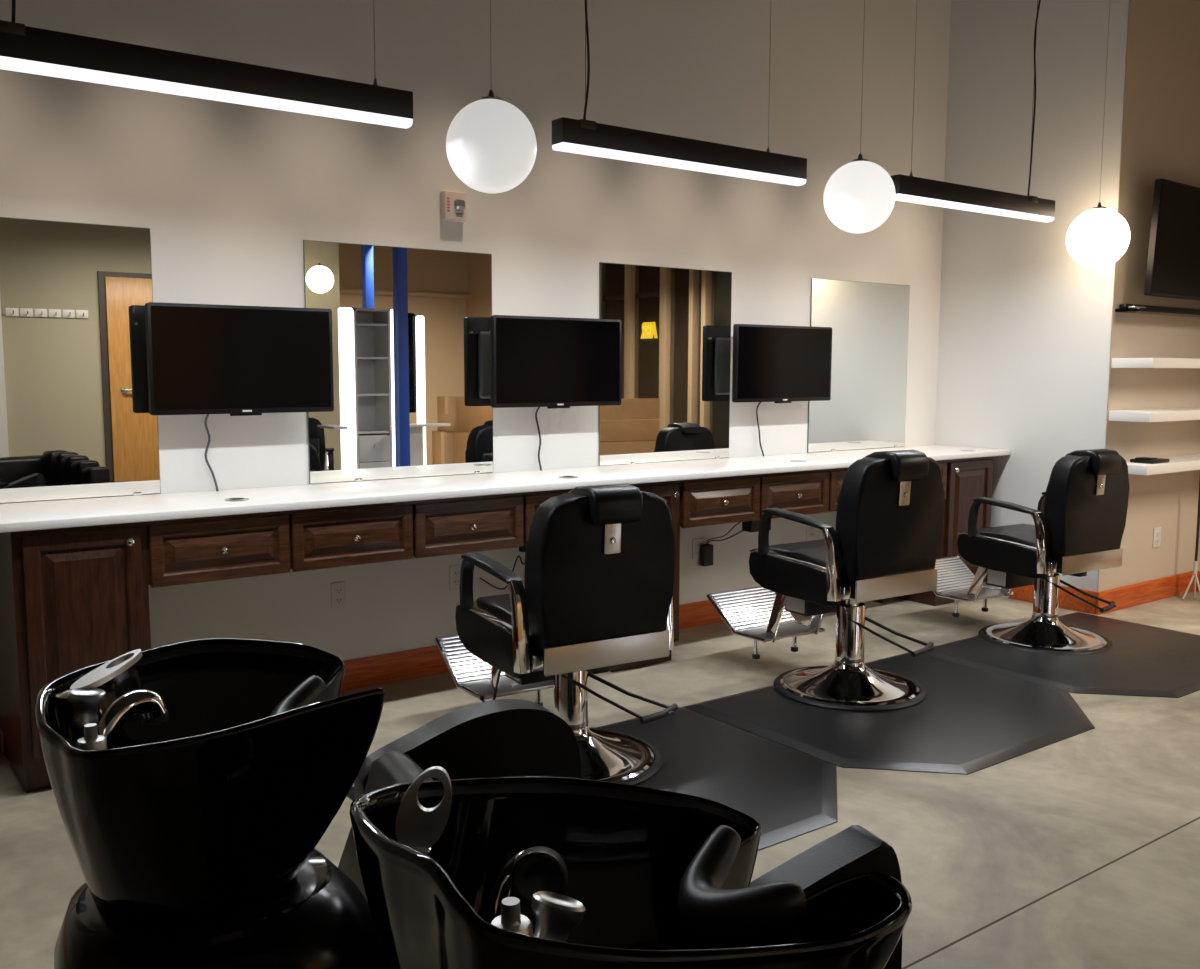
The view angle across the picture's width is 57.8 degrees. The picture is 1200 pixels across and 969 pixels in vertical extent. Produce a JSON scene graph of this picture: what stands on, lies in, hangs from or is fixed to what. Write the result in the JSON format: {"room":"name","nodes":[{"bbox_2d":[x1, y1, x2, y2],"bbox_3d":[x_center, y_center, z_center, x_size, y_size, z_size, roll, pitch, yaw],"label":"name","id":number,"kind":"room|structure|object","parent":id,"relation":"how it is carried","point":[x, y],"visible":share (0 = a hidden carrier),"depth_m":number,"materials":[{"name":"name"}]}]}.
{"room":"salon","nodes":[
{"label":"salon","id":0,"kind":"room"},
{"bbox_2d":[0,0,950,752],"bbox_3d":[-1.534,-1.029,4.240,9.091,3.900,0.140,-4,8,-36],"label":"wall","id":1,"kind":"structure","parent":0,"point":[229,196],"depth_m":4.90,"materials":[{"name":"white paint"}]},
{"bbox_2d":[0,217,160,503],"bbox_3d":[-2.032,-0.433,3.836,0.889,0.994,0.012,-4,8,-36],"label":"wall mirror","id":2,"kind":"object","parent":1,"relation":"attached to","point":[76,422],"visible":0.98,"depth_m":3.93,"materials":[{"name":"clear glass"}]},
{"bbox_2d":[145,302,333,490],"bbox_3d":[-1.400,-0.332,4.238,0.705,0.715,0.142,-4,8,-36],"label":"television","id":3,"kind":"object","parent":1,"relation":"attached to","point":[234,360],"visible":1,"depth_m":4.15,"materials":[{"name":"black plastic"}]},
{"bbox_2d":[331,582,345,608],"bbox_3d":[-1.112,0.471,4.626,0.066,0.112,0.008,-4,8,-36],"label":"wall outlet","id":4,"kind":"object","parent":1,"relation":"attached to","point":[338,589],"visible":1,"depth_m":4.62,"materials":[{"name":"white plastic"}]},
{"bbox_2d":[335,587,342,593],"bbox_3d":[-1.111,0.450,4.622,0.034,0.028,0.002,-4,8,-36],"label":"socket","id":5,"kind":"object","parent":4,"relation":"attached to","point":[338,590],"depth_m":4.62,"materials":[{"name":"white plastic"}]},
{"bbox_2d":[335,597,342,603],"bbox_3d":[-1.111,0.493,4.627,0.034,0.028,0.002,-4,8,-36],"label":"socket","id":6,"kind":"object","parent":4,"relation":"attached to","point":[338,600],"depth_m":4.63,"materials":[{"name":"white plastic"}]},
{"bbox_2d":[341,645,448,691],"bbox_3d":[-1.021,0.816,4.728,1.990,0.130,0.016,-4,8,-36],"label":"baseboard","id":7,"kind":"structure","parent":1,"relation":"attached to","point":[425,661],"depth_m":4.80,"materials":[{"name":"orange wood"}]},
{"bbox_2d":[303,240,492,483],"bbox_3d":[-0.846,-0.523,4.712,0.883,0.994,0.012,-4,8,-36],"label":"wall mirror","id":8,"kind":"object","parent":1,"relation":"attached to","point":[411,326],"visible":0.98,"depth_m":4.71,"materials":[{"name":"clear glass"}]},
{"bbox_2d":[440,190,466,221],"bbox_3d":[-0.638,-1.219,4.764,0.108,0.124,0.058,-4,8,-36],"label":"fire alarm strobe","id":9,"kind":"object","parent":1,"relation":"attached to","point":[453,203],"visible":1,"depth_m":4.74,"materials":[{"name":"beige plastic"}]},
{"bbox_2d":[449,565,460,590],"bbox_3d":[-0.655,0.425,4.963,0.070,0.115,0.008,-4,8,-36],"label":"wall outlet","id":10,"kind":"object","parent":1,"relation":"attached to","point":[454,571],"visible":0.77,"depth_m":4.96,"materials":[{"name":"white plastic"}]},
{"bbox_2d":[453,570,459,575],"bbox_3d":[-0.653,0.404,4.959,0.034,0.028,0.002,-4,8,-36],"label":"socket","id":11,"kind":"object","parent":10,"relation":"attached to","point":[455,572],"depth_m":4.96,"materials":[{"name":"white plastic"}]},
{"bbox_2d":[454,579,459,585],"bbox_3d":[-0.653,0.447,4.963,0.034,0.028,0.002,-4,8,-36],"label":"socket","id":12,"kind":"object","parent":10,"relation":"attached to","point":[456,581],"depth_m":4.96,"materials":[{"name":"white plastic"}]},
{"bbox_2d":[490,315,621,470],"bbox_3d":[-0.225,-0.421,5.106,0.715,0.715,0.142,-4,8,-36],"label":"television","id":13,"kind":"object","parent":1,"relation":"attached to","point":[549,362],"visible":1,"depth_m":5.02,"materials":[{"name":"black plastic"}]},
{"bbox_2d":[599,262,731,465],"bbox_3d":[0.350,-0.613,5.596,0.877,0.994,0.012,-4,8,-36],"label":"wall mirror","id":14,"kind":"object","parent":1,"relation":"attached to","point":[675,405],"visible":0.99,"depth_m":5.59,"materials":[{"name":"clear glass"}]},
{"bbox_2d":[692,538,702,559],"bbox_3d":[0.525,0.345,5.836,0.075,0.110,0.008,-4,8,-36],"label":"wall outlet","id":15,"kind":"object","parent":1,"relation":"attached to","point":[696,543],"visible":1,"depth_m":5.83,"materials":[{"name":"white plastic"}]},
{"bbox_2d":[700,522,741,565],"bbox_3d":[0.724,0.301,5.710,0.156,0.300,0.421,-4,8,-36],"label":"power adapter","id":16,"kind":"object","parent":1,"relation":"attached to","point":[706,550],"visible":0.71,"depth_m":5.83,"materials":[{"name":"black plastic"}]},
{"bbox_2d":[679,592,776,628],"bbox_3d":[0.886,0.672,6.137,2.000,0.130,0.016,-4,8,-36],"label":"baseboard","id":17,"kind":"structure","parent":1,"relation":"attached to","point":[694,614],"depth_m":5.86,"materials":[{"name":"orange wood"}]},
{"bbox_2d":[731,324,831,455],"bbox_3d":[0.969,-0.511,5.988,0.735,0.715,0.142,-4,8,-36],"label":"television","id":18,"kind":"object","parent":1,"relation":"attached to","point":[772,363],"visible":1,"depth_m":5.90,"materials":[{"name":"black plastic"}]},
{"bbox_2d":[807,525,815,540],"bbox_3d":[1.236,0.272,6.359,0.070,0.115,0.008,-4,8,-36],"label":"wall outlet","id":19,"kind":"object","parent":1,"relation":"attached to","point":[811,531],"visible":0.66,"depth_m":6.35,"materials":[{"name":"white plastic"}]},
{"bbox_2d":[807,278,909,452],"bbox_3d":[1.554,-0.704,6.485,0.878,0.994,0.012,-4,8,-36],"label":"wall mirror","id":20,"kind":"object","parent":1,"relation":"attached to","point":[869,322],"visible":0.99,"depth_m":6.49,"materials":[{"name":"clear glass"}]},
{"bbox_2d":[0,592,1199,968],"bbox_3d":[3.874,1.218,2.299,15.200,0.120,10.200,-4,8,-36],"label":"floor","id":21,"kind":"structure","parent":0,"point":[972,850],"depth_m":3.35,"materials":[{"name":"concrete"}]},
{"bbox_2d":[0,522,150,792],"bbox_3d":[-1.821,0.546,3.756,0.405,0.868,0.531,-4,8,-36],"label":"base cabinet","id":22,"kind":"object","parent":21,"relation":"on","point":[72,599],"visible":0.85,"depth_m":3.54,"materials":[{"name":"brown wood"}]},
{"bbox_2d":[36,638,581,968],"bbox_3d":[-0.209,0.720,1.869,1.312,0.935,0.682,-3,7,-28],"label":"unit","id":23,"kind":"object","parent":21,"relation":"on","point":[196,784],"visible":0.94,"depth_m":1.56,"materials":[{"name":"black plastic"}]},
{"bbox_2d":[36,638,385,923],"bbox_3d":[-0.591,0.432,1.656,0.467,0.320,0.378,-3,7,-28],"label":"bowl","id":24,"kind":"object","parent":23,"relation":"on","point":[196,781],"depth_m":1.55,"materials":[{"name":"black ceramic"}]},
{"bbox_2d":[347,707,837,850],"bbox_3d":[0.080,1.001,3.563,1.492,0.016,1.140,-4,8,-36],"label":"floor mat","id":25,"kind":"object","parent":21,"relation":"on","point":[791,793],"visible":0.41,"depth_m":3.69,"materials":[{"name":"black plastic"}]},
{"bbox_2d":[434,484,677,784],"bbox_3d":[-0.198,0.454,3.936,0.659,0.991,1.045,-4,7,-31],"label":"barber chair","id":26,"kind":"object","parent":25,"relation":"on","point":[597,595],"visible":0.8,"depth_m":3.56,"materials":[{"name":"black leather"}]},
{"bbox_2d":[349,766,911,968],"bbox_3d":[0.399,0.760,1.290,1.319,0.983,0.682,-2,7,-22],"label":"shampoo bowl","id":27,"kind":"object","parent":21,"relation":"on","point":[526,872],"visible":1,"depth_m":1.13,"materials":[{"name":"black ceramic"}]},
{"bbox_2d":[608,480,680,671],"bbox_3d":[0.094,0.401,5.170,0.375,0.868,0.531,-4,8,-36],"label":"base cabinet","id":28,"kind":"object","parent":21,"relation":"on","point":[669,491],"visible":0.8,"depth_m":5.04,"materials":[{"name":"brown wood"}]},
{"bbox_2d":[0,445,1010,532],"bbox_3d":[0.071,-0.047,5.116,5.588,0.030,0.545,-4,8,-36],"label":"countertop","id":29,"kind":"structure","parent":28,"relation":"on","point":[40,515],"depth_m":4.35,"materials":[{"name":"white stone"}]},
{"bbox_2d":[146,511,289,587],"bbox_3d":[-1.464,0.199,3.995,0.494,0.230,0.548,-4,8,-36],"label":"drawer unit","id":30,"kind":"object","parent":29,"relation":"attached to","point":[215,548],"visible":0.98,"depth_m":3.79,"materials":[{"name":"brown wood"}]},
{"bbox_2d":[224,498,248,500],"bbox_3d":[-1.325,0.054,3.968,0.086,0.004,0.086,-4,8,-36],"label":"cable grommet","id":31,"kind":"object","parent":29,"relation":"in","point":[227,499],"visible":1,"depth_m":3.96,"materials":[{"name":"silver metal"}]},
{"bbox_2d":[289,501,412,571],"bbox_3d":[-1.067,0.169,4.288,0.494,0.230,0.548,-4,8,-36],"label":"drawer unit","id":32,"kind":"object","parent":29,"relation":"attached to","point":[320,538],"visible":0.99,"depth_m":4.08,"materials":[{"name":"brown wood"}]},
{"bbox_2d":[412,493,522,557],"bbox_3d":[-0.664,0.139,4.586,0.510,0.230,0.548,-4,8,-36],"label":"drawer unit","id":33,"kind":"object","parent":29,"relation":"attached to","point":[447,526],"visible":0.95,"depth_m":4.38,"materials":[{"name":"brown wood"}]},
{"bbox_2d":[480,545,525,589],"bbox_3d":[-0.404,0.339,5.103,0.366,0.292,0.035,-5,8,-39],"label":"cable","id":34,"kind":"object","parent":29,"relation":"hanging from","point":[521,549],"visible":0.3,"depth_m":5.10,"materials":[{"name":"black plastic"}]},
{"bbox_2d":[522,489,571,545],"bbox_3d":[-0.260,0.108,4.885,0.497,0.230,0.548,-4,8,-36],"label":"drawer unit","id":35,"kind":"object","parent":29,"relation":"attached to","point":[532,501],"visible":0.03,"depth_m":4.56,"materials":[{"name":"brown wood"}]},
{"bbox_2d":[559,476,577,477],"bbox_3d":[-0.140,-0.033,4.823,0.086,0.004,0.086,-4,8,-36],"label":"cable grommet","id":36,"kind":"object","parent":29,"relation":"in","point":[559,476],"visible":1,"depth_m":4.81,"materials":[{"name":"silver metal"}]},
{"bbox_2d":[680,474,759,527],"bbox_3d":[0.445,0.054,5.405,0.508,0.230,0.548,-4,8,-36],"label":"drawer unit","id":37,"kind":"object","parent":29,"relation":"attached to","point":[733,499],"visible":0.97,"depth_m":5.20,"materials":[{"name":"brown wood"}]},
{"bbox_2d":[742,519,770,531],"bbox_3d":[0.785,0.196,5.449,0.140,0.071,0.070,-4,8,-36],"label":"brick","id":38,"kind":"object","parent":29,"relation":"attached to","point":[748,526],"visible":0.48,"depth_m":5.40,"materials":[{"name":"black plastic"}]},
{"bbox_2d":[759,469,828,519],"bbox_3d":[0.850,0.024,5.704,0.502,0.230,0.548,-4,8,-36],"label":"drawer unit","id":39,"kind":"object","parent":29,"relation":"attached to","point":[802,492],"visible":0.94,"depth_m":5.51,"materials":[{"name":"brown wood"}]},
{"bbox_2d":[790,460,806,461],"bbox_3d":[1.038,-0.123,5.697,0.086,0.004,0.086,-4,8,-36],"label":"cable grommet","id":40,"kind":"object","parent":29,"relation":"in","point":[791,460],"visible":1,"depth_m":5.69,"materials":[{"name":"silver metal"}]},
{"bbox_2d":[828,467,848,511],"bbox_3d":[1.251,-0.007,6.001,0.498,0.230,0.548,-4,8,-36],"label":"drawer unit","id":41,"kind":"object","parent":29,"relation":"attached to","point":[836,476],"visible":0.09,"depth_m":5.68,"materials":[{"name":"brown wood"}]},
{"bbox_2d":[936,460,946,498],"bbox_3d":[1.651,-0.037,6.296,0.497,0.230,0.548,-4,8,-36],"label":"drawer unit","id":42,"kind":"object","parent":29,"relation":"attached to","point":[943,465],"visible":0.04,"depth_m":6.23,"materials":[{"name":"brown wood"}]},
{"bbox_2d":[683,652,1094,773],"bbox_3d":[1.275,0.911,4.446,1.479,0.016,1.140,-4,8,-36],"label":"floor mat","id":43,"kind":"object","parent":21,"relation":"on","point":[969,720],"visible":0.84,"depth_m":4.24,"materials":[{"name":"black plastic"}]},
{"bbox_2d":[706,450,944,711],"bbox_3d":[0.968,0.341,4.795,0.660,1.041,1.046,-4,7,-33],"label":"barber chair","id":44,"kind":"object","parent":43,"relation":"on","point":[884,544],"visible":1,"depth_m":4.47,"materials":[{"name":"black leather"}]},
{"bbox_2d":[893,456,992,605],"bbox_3d":[2.041,0.254,6.608,0.465,0.868,0.531,-4,8,-36],"label":"base cabinet","id":45,"kind":"object","parent":21,"relation":"on","point":[968,479],"visible":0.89,"depth_m":6.37,"materials":[{"name":"brown wood"}]},
{"bbox_2d":[902,817,1199,968],"bbox_3d":[0.710,1.123,2.527,10.000,0.003,0.006,-4,8,-36],"label":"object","id":46,"kind":"structure","parent":21,"relation":"in","point":[1111,862],"depth_m":2.86,"materials":[{"name":"grey"}]},
{"bbox_2d":[922,612,1199,697],"bbox_3d":[2.471,0.820,5.329,1.491,0.016,1.140,-4,8,-36],"label":"floor mat","id":47,"kind":"object","parent":21,"relation":"on","point":[1142,660],"visible":0.73,"depth_m":5.14,"materials":[{"name":"black plastic"}]},
{"bbox_2d":[933,449,1129,653],"bbox_3d":[2.175,0.282,5.690,0.659,0.991,1.045,-4,7,-32],"label":"barber chair","id":48,"kind":"object","parent":47,"relation":"on","point":[1078,527],"visible":0.98,"depth_m":5.37,"materials":[{"name":"black leather"}]},
{"bbox_2d":[1182,480,1199,598],"bbox_3d":[3.601,0.300,6.530,0.113,0.796,0.109,-4,8,-36],"label":"stand","id":49,"kind":"object","parent":21,"relation":"on","point":[1195,563],"visible":1,"depth_m":6.54,"materials":[{"name":"silver"}]},
{"bbox_2d":[935,0,1128,596],"bbox_3d":[2.508,-1.260,6.527,0.140,3.900,1.270,-4,8,-36],"label":"wall","id":50,"kind":"structure","parent":0,"point":[1024,347],"depth_m":6.39,"materials":[{"name":"white paint"}]},
{"bbox_2d":[1008,585,1096,613],"bbox_3d":[2.654,0.650,6.394,0.016,0.130,0.550,-4,8,-36],"label":"baseboard","id":51,"kind":"structure","parent":50,"relation":"attached to","point":[1025,593],"depth_m":6.30,"materials":[{"name":"orange wood"}]},
{"bbox_2d":[1111,0,1199,588],"bbox_3d":[3.305,-1.245,6.409,0.999,3.900,0.130,-4,8,-36],"label":"wall","id":52,"kind":"structure","parent":0,"point":[1167,138],"depth_m":6.30,"materials":[{"name":"beige paint"}]},
{"bbox_2d":[1097,0,1142,591],"bbox_3d":[2.887,-1.205,6.020,0.140,3.900,0.004,-4,8,-36],"label":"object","id":53,"kind":"structure","parent":52,"relation":"attached to","point":[1132,60],"depth_m":5.99,"materials":[{"name":"beige paint"}]},
{"bbox_2d":[1096,571,1193,614],"bbox_3d":[3.281,0.640,6.504,1.155,0.130,0.016,-4,8,-36],"label":"baseboard","id":54,"kind":"structure","parent":52,"relation":"attached to","point":[1127,596],"depth_m":6.47,"materials":[{"name":"orange wood"}]},
{"bbox_2d":[1108,407,1199,421],"bbox_3d":[3.358,-0.408,6.310,1.125,0.056,0.232,-4,8,-36],"label":"floating shelf","id":55,"kind":"object","parent":52,"relation":"attached to","point":[1168,414],"visible":1,"depth_m":6.02,"materials":[{"name":"white laminate"}]},
{"bbox_2d":[1111,358,1199,367],"bbox_3d":[3.359,-0.699,6.279,1.125,0.055,0.232,-4,8,-36],"label":"floating shelf","id":56,"kind":"object","parent":52,"relation":"attached to","point":[1116,362],"visible":1,"depth_m":5.97,"materials":[{"name":"white laminate"}]},
{"bbox_2d":[1153,527,1160,547],"bbox_3d":[3.341,0.317,6.520,0.085,0.120,0.008,-4,8,-36],"label":"wall outlet","id":57,"kind":"object","parent":52,"relation":"attached to","point":[1157,531],"visible":1,"depth_m":6.51,"materials":[{"name":"white plastic"}]},
{"bbox_2d":[1115,304,1199,317],"bbox_3d":[3.313,-1.002,6.271,1.060,0.045,0.137,-4,8,-36],"label":"shelf","id":58,"kind":"object","parent":52,"relation":"attached to","point":[1123,308],"visible":1,"depth_m":6.13,"materials":[{"name":"black"}]},
{"bbox_2d":[1126,454,1199,475],"bbox_3d":[3.357,-0.119,6.341,1.125,0.054,0.232,-4,8,-36],"label":"floating shelf","id":59,"kind":"object","parent":52,"relation":"attached to","point":[1186,462],"visible":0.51,"depth_m":6.08,"materials":[{"name":"white laminate"}]},
{"bbox_2d":[1130,457,1168,463],"bbox_3d":[3.095,-0.139,6.123,0.190,0.028,0.130,-4,8,-36],"label":"box","id":60,"kind":"object","parent":59,"relation":"on","point":[1148,460],"visible":1,"depth_m":6.08,"materials":[{"name":"black plastic"}]},
{"bbox_2d":[1144,179,1199,300],"bbox_3d":[3.370,-1.379,6.254,1.000,0.621,0.139,-5,8,-39],"label":"television","id":61,"kind":"object","parent":52,"relation":"attached to","point":[1173,259],"visible":1,"depth_m":6.03,"materials":[{"name":"black plastic"}]},
{"bbox_2d":[1194,479,1199,570],"bbox_3d":[4.275,-1.205,6.061,0.140,3.900,1.850,-4,8,-36],"label":"wall","id":62,"kind":"structure","parent":0,"point":[1198,559],"depth_m":6.82,"materials":[{"name":"beige paint"}]},
{"bbox_2d":[1196,571,1199,591],"bbox_3d":[4.250,0.681,6.156,0.016,0.130,1.702,-4,8,-36],"label":"baseboard","id":63,"kind":"structure","parent":62,"relation":"attached to","point":[1198,572],"depth_m":6.82,"materials":[{"name":"orange wood"}]},
{"bbox_3d":[1.454,-2.707,1.126,10.400,0.120,8.500,-4,8,-36],"label":"ceiling","id":64,"kind":"structure","parent":0,"visible":0},
{"bbox_2d":[0,0,412,128],"bbox_3d":[-1.096,-1.971,2.997,1.225,1.761,0.072,-4,8,-36],"label":"linear pendant","id":65,"kind":"object","parent":64,"relation":"hanging from","point":[25,49],"visible":1,"depth_m":3.02,"materials":[{"name":"black paint"}]},
{"bbox_2d":[0,56,412,128],"bbox_3d":[-1.099,-1.106,3.091,1.219,0.022,0.068,-4,8,-36],"label":"diffuser","id":66,"kind":"object","parent":65,"relation":"attached to","point":[51,66],"depth_m":3.04,"materials":[{"name":"white plastic"}]},
{"bbox_2d":[446,0,536,192],"bbox_3d":[-0.354,-1.930,3.494,0.298,1.942,0.298,-4,8,-36],"label":"globe pendant","id":67,"kind":"object","parent":64,"relation":"hanging from","point":[491,145],"visible":1,"depth_m":3.48,"materials":[{"name":"white glass"}]},
{"bbox_2d":[552,0,806,185],"bbox_3d":[0.345,-2.080,4.061,1.225,1.762,0.072,-4,8,-36],"label":"linear pendant","id":68,"kind":"object","parent":64,"relation":"hanging from","point":[583,136],"visible":1,"depth_m":4.06,"materials":[{"name":"black paint"}]},
{"bbox_2d":[552,142,805,185],"bbox_3d":[0.342,-1.215,4.155,1.219,0.022,0.068,-4,8,-36],"label":"diffuser","id":69,"kind":"object","parent":68,"relation":"attached to","point":[598,149],"depth_m":4.09,"materials":[{"name":"white plastic"}]},
{"bbox_2d":[823,0,895,232],"bbox_3d":[1.115,-2.044,4.579,0.302,1.936,0.302,-4,8,-36],"label":"globe pendant","id":70,"kind":"object","parent":64,"relation":"hanging from","point":[859,196],"visible":1,"depth_m":4.56,"materials":[{"name":"white glass"}]},
{"bbox_2d":[890,0,1054,221],"bbox_3d":[1.817,-2.191,5.148,1.250,1.762,0.072,-4,8,-36],"label":"linear pendant","id":71,"kind":"object","parent":64,"relation":"hanging from","point":[911,189],"visible":0.95,"depth_m":5.19,"materials":[{"name":"black paint"}]},
{"bbox_2d":[895,193,1053,221],"bbox_3d":[1.813,-1.326,5.242,1.244,0.022,0.068,-4,8,-36],"label":"diffuser","id":72,"kind":"object","parent":71,"relation":"attached to","point":[932,199],"depth_m":5.19,"materials":[{"name":"white plastic"}]},
{"bbox_2d":[1066,4,1129,267],"bbox_3d":[2.664,-2.143,5.726,0.312,1.974,0.312,-4,8,-36],"label":"globe pendant","id":73,"kind":"object","parent":64,"relation":"hanging from","point":[1098,237],"visible":1,"depth_m":5.71,"materials":[{"name":"white glass"}]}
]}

